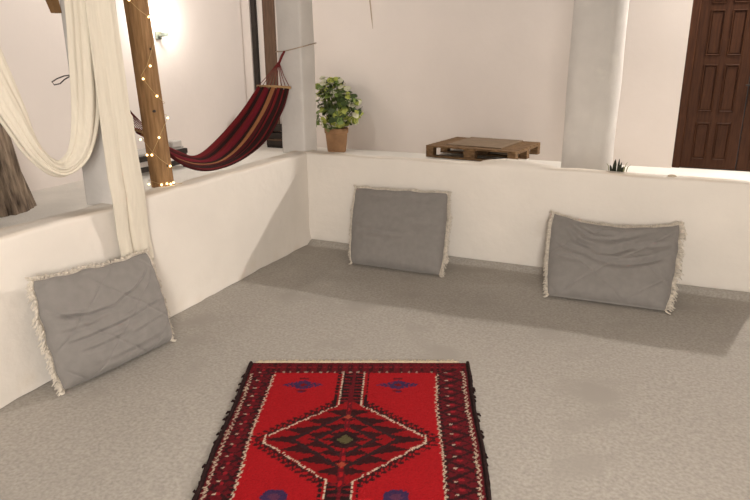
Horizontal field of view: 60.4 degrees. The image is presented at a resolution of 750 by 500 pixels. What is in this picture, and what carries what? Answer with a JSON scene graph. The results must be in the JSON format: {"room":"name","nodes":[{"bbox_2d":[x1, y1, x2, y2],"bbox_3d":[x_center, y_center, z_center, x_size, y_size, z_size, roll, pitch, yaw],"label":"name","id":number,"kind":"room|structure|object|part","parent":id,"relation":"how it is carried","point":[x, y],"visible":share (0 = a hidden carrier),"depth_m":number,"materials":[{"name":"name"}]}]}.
{"room":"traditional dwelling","nodes":[
{"label":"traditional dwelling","id":0,"kind":"room"},
{"bbox_2d":[0,0,246,190],"bbox_3d":[-4.356,-2.090,4.997,0.200,4.300,11.450,7,19,23],"label":"wall","id":1,"kind":"structure","parent":0,"point":[201,60],"depth_m":8.38,"materials":[{"name":"paint"}]},
{"bbox_2d":[155,22,167,39],"bbox_3d":[-2.705,-2.785,8.190,0.175,0.205,0.107,7,19,23],"label":"wall lamp","id":2,"kind":"object","parent":1,"relation":"attached to","point":[163,26],"visible":0.99,"depth_m":8.16,"materials":[{"name":"metal"}]},
{"bbox_3d":[-2.675,-2.826,8.163,0.110,0.110,0.107,7,19,23],"label":"bulb","id":3,"kind":"part","parent":2,"relation":"part of","materials":[{"name":"beige"}]},
{"bbox_2d":[0,150,314,408],"bbox_3d":[-1.883,0.432,2.462,0.182,0.746,6.660,7,19,23],"label":"wall","id":4,"kind":"structure","parent":0,"point":[210,232],"depth_m":3.85,"materials":[{"name":"paint"}]},
{"bbox_2d":[59,0,116,204],"bbox_3d":[-1.439,-1.171,3.252,0.204,1.902,0.204,7,19,23],"label":"pillar","id":5,"kind":"structure","parent":4,"relation":"on","point":[97,190],"depth_m":3.39,"materials":[{"name":"grey paint"}]},
{"bbox_2d":[45,0,61,12],"bbox_3d":[-1.644,-1.558,2.896,0.037,0.910,0.373,7,19,23],"label":"brace","id":6,"kind":"object","parent":5,"relation":"attached to","point":[54,6],"visible":1,"depth_m":3.15,"materials":[{"name":"brown wood"}]},
{"bbox_2d":[52,75,69,84],"bbox_3d":[-1.552,-0.849,3.208,0.006,0.052,0.143,7,19,23],"label":"wire loop","id":7,"kind":"object","parent":5,"relation":"attached to","point":[63,75],"visible":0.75,"depth_m":3.20,"materials":[{"name":"black metal"}]},
{"bbox_2d":[123,0,173,187],"bbox_3d":[-1.317,-1.273,3.592,0.177,1.870,0.123,7,19,23],"label":"wooden post","id":8,"kind":"object","parent":4,"relation":"on","point":[139,26],"visible":0.98,"depth_m":3.67,"materials":[{"name":"brown wood"}]},
{"bbox_2d":[128,0,181,185],"bbox_3d":[-1.290,-1.111,3.638,0.216,1.507,0.130,7,19,23],"label":"string lights","id":9,"kind":"object","parent":8,"relation":"attached to","point":[140,139],"visible":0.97,"depth_m":3.75,"materials":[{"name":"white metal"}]},
{"bbox_2d":[276,0,316,152],"bbox_3d":[-0.619,-1.716,5.001,0.220,1.902,0.219,7,19,23],"label":"pillar","id":10,"kind":"structure","parent":4,"relation":"on","point":[294,17],"depth_m":5.02,"materials":[{"name":"grey paint"}]},
{"bbox_2d":[130,43,315,170],"bbox_3d":[-1.065,-0.976,4.393,0.411,0.845,2.065,7,19,23],"label":"hammock","id":11,"kind":"object","parent":10,"relation":"hanging from","point":[261,114],"visible":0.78,"depth_m":4.88,"materials":[{"name":"fabric"}]},
{"bbox_2d":[0,239,749,499],"bbox_3d":[0.419,1.090,1.495,5.000,0.041,6.480,7,19,23],"label":"floor","id":12,"kind":"structure","parent":0,"point":[577,399],"depth_m":3.06,"materials":[{"name":"grey fabric"}]},
{"bbox_2d":[25,247,176,395],"bbox_3d":[-1.298,0.302,3.185,0.234,0.556,0.791,7,19,23],"label":"floor cushion","id":13,"kind":"object","parent":12,"relation":"on","point":[93,320],"visible":1,"depth_m":3.07,"materials":[{"name":"grey fabric"}]},
{"bbox_2d":[192,359,491,499],"bbox_3d":[-0.104,0.852,2.295,1.113,0.018,2.050,0,17,1],"label":"rug","id":14,"kind":"object","parent":12,"relation":"on","point":[295,429],"visible":1,"depth_m":2.61,"materials":[{"name":"fabric"}]},
{"bbox_2d":[348,185,452,276],"bbox_3d":[0.160,-0.158,4.674,0.863,0.538,0.372,7,19,23],"label":"floor cushion","id":15,"kind":"object","parent":12,"relation":"on","point":[406,230],"visible":1,"depth_m":4.60,"materials":[{"name":"grey fabric"}]},
{"bbox_2d":[542,210,687,313],"bbox_3d":[1.490,0.057,4.073,0.864,0.466,0.469,7,19,23],"label":"floor cushion","id":16,"kind":"object","parent":12,"relation":"on","point":[638,266],"visible":1,"depth_m":4.00,"materials":[{"name":"grey fabric"}]},
{"bbox_2d":[0,144,749,227],"bbox_3d":[-1.062,0.335,4.194,18.000,0.300,11.400,7,19,23],"label":"ground","id":17,"kind":"structure","parent":0,"point":[69,197],"depth_m":7.51,"materials":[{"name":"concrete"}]},
{"bbox_2d":[0,123,36,217],"bbox_3d":[-3.590,-1.705,5.499,0.673,2.900,0.887,7,19,23],"label":"trunk","id":18,"kind":"object","parent":17,"relation":"on","point":[16,197],"visible":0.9,"depth_m":5.83,"materials":[{"name":"brown plant"}]},
{"bbox_2d":[137,146,187,172],"bbox_3d":[-2.757,-1.099,7.926,0.390,0.260,0.920,7,19,23],"label":"bench","id":19,"kind":"object","parent":17,"relation":"on","point":[141,152],"visible":0.13,"depth_m":7.78,"materials":[{"name":"brown wood"}]},
{"bbox_3d":[-2.601,-1.030,7.875,0.050,0.055,0.920,7,19,23],"label":"rail","id":20,"kind":"part","parent":19,"relation":"part of","materials":[{"name":"grey wood"}]},
{"bbox_3d":[-2.602,-1.151,7.838,0.050,0.060,0.920,7,19,23],"label":"rail","id":21,"kind":"part","parent":19,"relation":"part of","materials":[{"name":"grey wood"}]},
{"bbox_2d":[168,140,181,147],"bbox_3d":[-2.573,-1.339,8.121,0.200,0.079,0.180,7,19,23],"label":"storage box","id":22,"kind":"object","parent":19,"relation":"on","point":[172,143],"visible":0.68,"depth_m":8.06,"materials":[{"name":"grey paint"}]},
{"bbox_2d":[267,124,282,147],"bbox_3d":[-1.494,-1.758,9.865,0.290,0.360,0.203,7,19,23],"label":"wooden crate","id":23,"kind":"object","parent":17,"relation":"on","point":[275,139],"visible":0.48,"depth_m":9.79,"materials":[{"name":"brown wood"}]},
{"bbox_2d":[315,76,363,152],"bbox_3d":[-0.511,-1.932,9.207,0.743,1.068,0.495,7,19,23],"label":"potted plant","id":24,"kind":"object","parent":17,"relation":"on","point":[336,133],"visible":0.99,"depth_m":9.11,"materials":[{"name":"green plant"}]},
{"bbox_3d":[-0.557,-1.600,9.349,0.352,0.350,0.352,7,19,23],"label":"pot","id":25,"kind":"part","parent":24,"relation":"part of","materials":[{"name":"ceramic"}]},
{"bbox_2d":[430,149,528,161],"bbox_3d":[1.346,-1.097,8.198,1.000,0.245,1.080,7,19,23],"label":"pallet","id":26,"kind":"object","parent":17,"relation":"on","point":[449,154],"depth_m":7.98,"materials":[{"name":"wood"}]},
{"bbox_2d":[426,137,540,160],"bbox_3d":[1.359,-1.258,8.052,1.150,0.144,0.920,10,20,30],"label":"pallet","id":27,"kind":"object","parent":26,"relation":"on","point":[524,148],"visible":0.84,"depth_m":7.82,"materials":[{"name":"brown wood"}]},
{"bbox_2d":[446,137,522,148],"bbox_3d":[1.384,-1.346,8.069,0.710,0.012,0.780,10,20,30],"label":"plywood sheet","id":28,"kind":"object","parent":27,"relation":"on","point":[494,143],"visible":1,"depth_m":8.02,"materials":[{"name":"brown wood"}]},
{"bbox_2d":[561,0,628,170],"bbox_3d":[2.020,-2.006,5.814,0.478,3.200,0.476,7,19,23],"label":"column","id":29,"kind":"structure","parent":17,"relation":"on","point":[598,35],"depth_m":5.78,"materials":[{"name":"grey paint"}]},
{"bbox_2d":[241,0,692,167],"bbox_3d":[3.648,-2.913,7.496,12.700,4.300,0.250,7,19,23],"label":"wall","id":30,"kind":"structure","parent":0,"point":[426,72],"depth_m":8.56,"materials":[{"name":"paint"}]},
{"bbox_2d":[250,0,280,143],"bbox_3d":[-1.685,-2.827,9.874,0.460,2.400,0.130,7,19,23],"label":"door","id":31,"kind":"structure","parent":30,"relation":"in","point":[262,12],"depth_m":9.72,"materials":[{"name":"brown wood"}]},
{"bbox_2d":[369,0,372,27],"bbox_3d":[-0.060,-3.835,8.781,0.058,1.550,0.020,7,19,23],"label":"string","id":32,"kind":"object","parent":30,"relation":"hanging from","point":[369,0],"visible":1,"depth_m":8.94,"materials":[{"name":"wicker"}]},
{"bbox_2d":[672,0,749,170],"bbox_3d":[4.316,-2.048,7.393,1.400,2.300,0.159,7,19,23],"label":"door","id":33,"kind":"structure","parent":30,"relation":"in","point":[716,76],"depth_m":7.58,"materials":[{"name":"brown wood"}]},
{"bbox_3d":[4.329,-2.056,7.418,1.400,2.300,0.100,7,19,23],"label":"frame","id":34,"kind":"part","parent":33,"relation":"part of","materials":[{"name":"brown wood"}]},
{"bbox_3d":[3.940,-1.323,7.797,0.152,0.440,0.021,7,19,23],"label":"panel","id":35,"kind":"part","parent":33,"relation":"part of","materials":[{"name":"brown wood"}]},
{"bbox_3d":[3.936,-1.915,7.614,0.152,0.540,0.021,7,19,23],"label":"panel","id":36,"kind":"part","parent":33,"relation":"part of","materials":[{"name":"brown wood"}]},
{"bbox_3d":[3.932,-2.507,7.431,0.152,0.500,0.021,7,19,23],"label":"panel","id":37,"kind":"part","parent":33,"relation":"part of","materials":[{"name":"brown wood"}]},
{"bbox_3d":[3.930,-2.899,7.311,0.152,0.180,0.021,7,19,23],"label":"panel","id":38,"kind":"part","parent":33,"relation":"part of","materials":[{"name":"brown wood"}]},
{"bbox_3d":[4.143,-1.297,7.710,0.152,0.440,0.021,7,19,23],"label":"panel","id":39,"kind":"part","parent":33,"relation":"part of","materials":[{"name":"brown wood"}]},
{"bbox_3d":[4.139,-1.890,7.528,0.152,0.540,0.021,7,19,23],"label":"panel","id":40,"kind":"part","parent":33,"relation":"part of","materials":[{"name":"brown wood"}]},
{"bbox_3d":[4.136,-2.482,7.345,0.152,0.500,0.021,7,19,23],"label":"panel","id":41,"kind":"part","parent":33,"relation":"part of","materials":[{"name":"brown wood"}]},
{"bbox_2d":[306,150,749,292],"bbox_3d":[0.958,-0.266,4.626,3.260,0.768,0.130,7,19,23],"label":"wall","id":42,"kind":"structure","parent":0,"point":[500,209],"depth_m":4.47,"materials":[{"name":"paint"}]},
{"bbox_2d":[607,159,629,171],"bbox_3d":[1.613,-0.555,4.266,0.153,0.100,0.018,7,19,23],"label":"plant","id":43,"kind":"object","parent":42,"relation":"on","point":[619,167],"visible":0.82,"depth_m":4.26,"materials":[{"name":"green plant"}]},
{"bbox_3d":[0.316,-1.514,0.915,5.550,0.150,7.000,7,19,23],"label":"ceiling","id":44,"kind":"structure","parent":0,"visible":0},
{"bbox_2d":[0,0,153,259],"bbox_3d":[-1.529,-0.831,2.685,0.072,2.235,1.350,7,19,24],"label":"draped cloth","id":45,"kind":"object","parent":44,"relation":"hanging from","point":[98,85],"visible":0.99,"depth_m":3.08,"materials":[{"name":"beige fabric"}]}
]}

